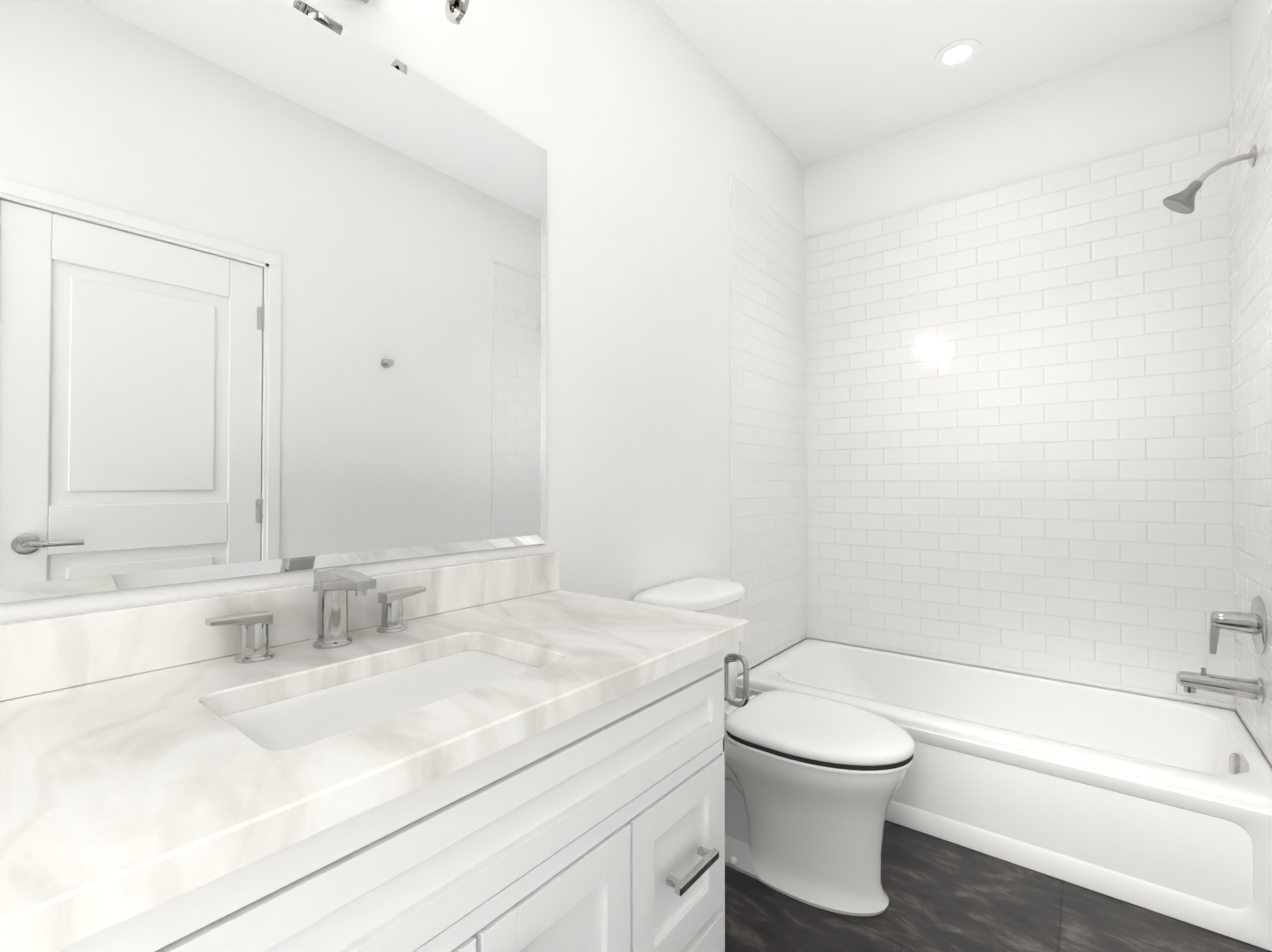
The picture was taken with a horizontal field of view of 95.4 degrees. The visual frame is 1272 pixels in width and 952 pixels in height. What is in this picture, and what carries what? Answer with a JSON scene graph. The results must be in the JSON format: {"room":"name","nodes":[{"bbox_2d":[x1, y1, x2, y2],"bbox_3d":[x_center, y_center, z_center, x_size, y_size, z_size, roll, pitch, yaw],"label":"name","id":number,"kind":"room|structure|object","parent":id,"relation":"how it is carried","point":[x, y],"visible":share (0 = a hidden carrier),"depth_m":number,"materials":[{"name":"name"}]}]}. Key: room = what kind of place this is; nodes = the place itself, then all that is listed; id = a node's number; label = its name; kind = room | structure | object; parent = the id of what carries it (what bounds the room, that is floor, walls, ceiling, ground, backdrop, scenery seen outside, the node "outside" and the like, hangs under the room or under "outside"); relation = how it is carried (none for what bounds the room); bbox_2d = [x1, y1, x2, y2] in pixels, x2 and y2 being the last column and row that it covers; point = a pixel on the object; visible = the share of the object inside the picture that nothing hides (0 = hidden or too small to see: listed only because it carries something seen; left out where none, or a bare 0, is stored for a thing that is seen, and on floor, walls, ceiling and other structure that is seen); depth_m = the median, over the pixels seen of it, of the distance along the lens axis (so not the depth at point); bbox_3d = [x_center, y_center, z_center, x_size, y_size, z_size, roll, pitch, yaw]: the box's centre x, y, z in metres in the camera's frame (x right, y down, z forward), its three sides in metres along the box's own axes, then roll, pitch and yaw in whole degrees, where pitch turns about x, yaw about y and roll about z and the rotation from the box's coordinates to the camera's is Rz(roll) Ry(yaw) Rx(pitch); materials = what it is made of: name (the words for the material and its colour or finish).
{"room":"bathroom","nodes":[
{"label":"bathroom","id":0,"kind":"room"},
{"bbox_2d":[0,0,805,675],"bbox_3d":[-0.116,-0.216,1.764,0.100,2.740,3.220,-1,-1,38],"label":"wall","id":1,"kind":"structure","parent":0,"point":[644,126],"depth_m":1.77,"materials":[{"name":"white paint"}]},
{"bbox_2d":[0,0,546,602],"bbox_3d":[-0.603,-0.347,1.051,0.010,1.033,1.193,-1,-1,38],"label":"mirror","id":2,"kind":"object","parent":1,"relation":"attached to","point":[272,286],"visible":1,"depth_m":0.98,"materials":[{"name":"clear glass"}]},
{"bbox_2d":[0,552,559,699],"bbox_3d":[-0.594,0.246,1.047,0.021,0.097,1.250,-1,-1,38],"label":"backsplash","id":3,"kind":"structure","parent":1,"relation":"attached to","point":[41,654],"depth_m":0.88,"materials":[{"name":"white stone"}]},
{"bbox_2d":[361,0,468,24],"bbox_3d":[-0.645,-1.044,0.893,0.149,0.203,0.834,-1,-1,38],"label":"sconce","id":4,"kind":"object","parent":1,"relation":"attached to","point":[458,14],"visible":1,"depth_m":1.19,"materials":[{"name":"silver metal"}]},
{"bbox_2d":[729,174,806,673],"bbox_3d":[0.615,-0.020,2.605,0.011,2.370,0.769,-1,-1,38],"label":"wall tile","id":5,"kind":"structure","parent":1,"relation":"attached to","point":[768,445],"depth_m":2.55,"materials":[{"name":"white tile"}]},
{"bbox_2d":[654,0,1235,166],"bbox_3d":[0.523,-1.643,1.282,1.724,0.100,3.220,-1,-1,38],"label":"ceiling","id":6,"kind":"structure","parent":0,"point":[810,82],"depth_m":2.14,"materials":[{"name":"white paint"}]},
{"bbox_2d":[934,39,980,70],"bbox_3d":[1.204,-1.577,2.170,0.156,0.006,0.156,-1,-1,38],"label":"recessed light","id":7,"kind":"object","parent":6,"relation":"in","point":[956,52],"visible":1,"depth_m":2.17,"materials":[{"name":"white paint"}]},
{"bbox_2d":[725,820,1271,951],"bbox_3d":[0.523,1.197,1.246,1.724,0.100,3.220,-1,-1,38],"label":"floor","id":8,"kind":"structure","parent":0,"point":[944,895],"depth_m":1.51,"materials":[{"name":"stone"}]},
{"bbox_2d":[12,632,748,951],"bbox_3d":[-0.367,0.735,0.877,0.580,0.814,1.272,-1,-1,38],"label":"bathroom vanity","id":9,"kind":"object","parent":8,"relation":"on","point":[518,754],"depth_m":0.75,"materials":[{"name":"white paint"}]},
{"bbox_2d":[0,588,748,951],"bbox_3d":[-0.377,0.310,0.876,0.572,0.037,1.250,-1,-1,38],"label":"countertop","id":10,"kind":"structure","parent":9,"relation":"on","point":[116,790],"depth_m":0.64,"materials":[{"name":"white stone"}]},
{"bbox_2d":[200,567,427,663],"bbox_3d":[-0.500,0.228,0.990,0.158,0.130,0.360,-1,-1,38],"label":"faucet","id":11,"kind":"object","parent":10,"relation":"on","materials":[{"name":"silver metal"}]},
{"bbox_2d":[232,644,531,739],"bbox_3d":[-0.342,0.397,0.851,0.284,0.161,0.459,-1,-1,38],"label":"sink","id":12,"kind":"object","parent":10,"relation":"in","point":[301,711],"depth_m":0.88,"materials":[{"name":"white ceramic"}]},
{"bbox_2d":[633,577,914,915],"bbox_3d":[0.424,0.757,1.735,0.755,0.792,0.466,-1,-1,38],"label":"toilet","id":13,"kind":"object","parent":8,"relation":"on","point":[813,783],"visible":0.83,"depth_m":1.57,"materials":[{"name":"white ceramic"}]},
{"bbox_2d":[736,639,1271,950],"bbox_3d":[1.216,0.979,2.133,1.516,0.360,0.764,-1,-1,38],"label":"tub","id":14,"kind":"object","parent":8,"relation":"on","point":[1160,805],"visible":0.81,"depth_m":1.74,"materials":[{"name":"white ceramic"}]},
{"bbox_2d":[804,18,1238,714],"bbox_3d":[1.485,-0.207,2.492,1.524,2.740,0.100,-1,-1,38],"label":"wall","id":15,"kind":"structure","parent":0,"point":[1178,86],"depth_m":2.34,"materials":[{"name":"white paint"}]},
{"bbox_2d":[806,124,1234,708],"bbox_3d":[1.451,-0.204,2.448,1.524,2.007,0.011,-1,-1,38],"label":"wall tile","id":16,"kind":"structure","parent":15,"relation":"attached to","point":[1018,418],"depth_m":2.32,"materials":[{"name":"white tile"}]},
{"bbox_2d":[1230,0,1271,765],"bbox_3d":[1.142,-0.229,0.779,0.152,2.740,3.220,-1,-1,38],"label":"wall","id":17,"kind":"structure","parent":0,"point":[1248,20],"depth_m":1.83,"materials":[{"name":"white paint"}]},
{"bbox_2d":[1228,10,1271,764],"bbox_3d":[1.806,-0.214,1.674,0.011,2.007,0.769,-1,-1,38],"label":"wall tile","id":18,"kind":"structure","parent":17,"relation":"attached to","point":[1250,206],"depth_m":1.72,"materials":[{"name":"white tile"}]},
{"bbox_2d":[1163,144,1256,213],"bbox_3d":[1.721,-0.883,1.744,0.199,0.157,0.088,-1,-1,38],"label":"shower head","id":19,"kind":"object","parent":18,"relation":"attached to","point":[1182,202],"visible":1,"depth_m":1.75},
{"bbox_2d":[1177,667,1264,703],"bbox_3d":[1.729,0.615,1.719,0.178,0.078,0.072,-1,-1,38],"label":"tub spout","id":20,"kind":"object","parent":18,"relation":"attached to","point":[1192,682],"visible":1,"depth_m":1.70,"materials":[{"name":"silver metal"}]},
{"bbox_2d":[1209,596,1267,653],"bbox_3d":[1.757,0.437,1.699,0.107,0.182,0.164,-1,-1,38],"label":"tub valve","id":21,"kind":"object","parent":18,"relation":"attached to","point":[1253,622],"visible":1,"depth_m":1.67,"materials":[{"name":"silver metal"}]}
]}

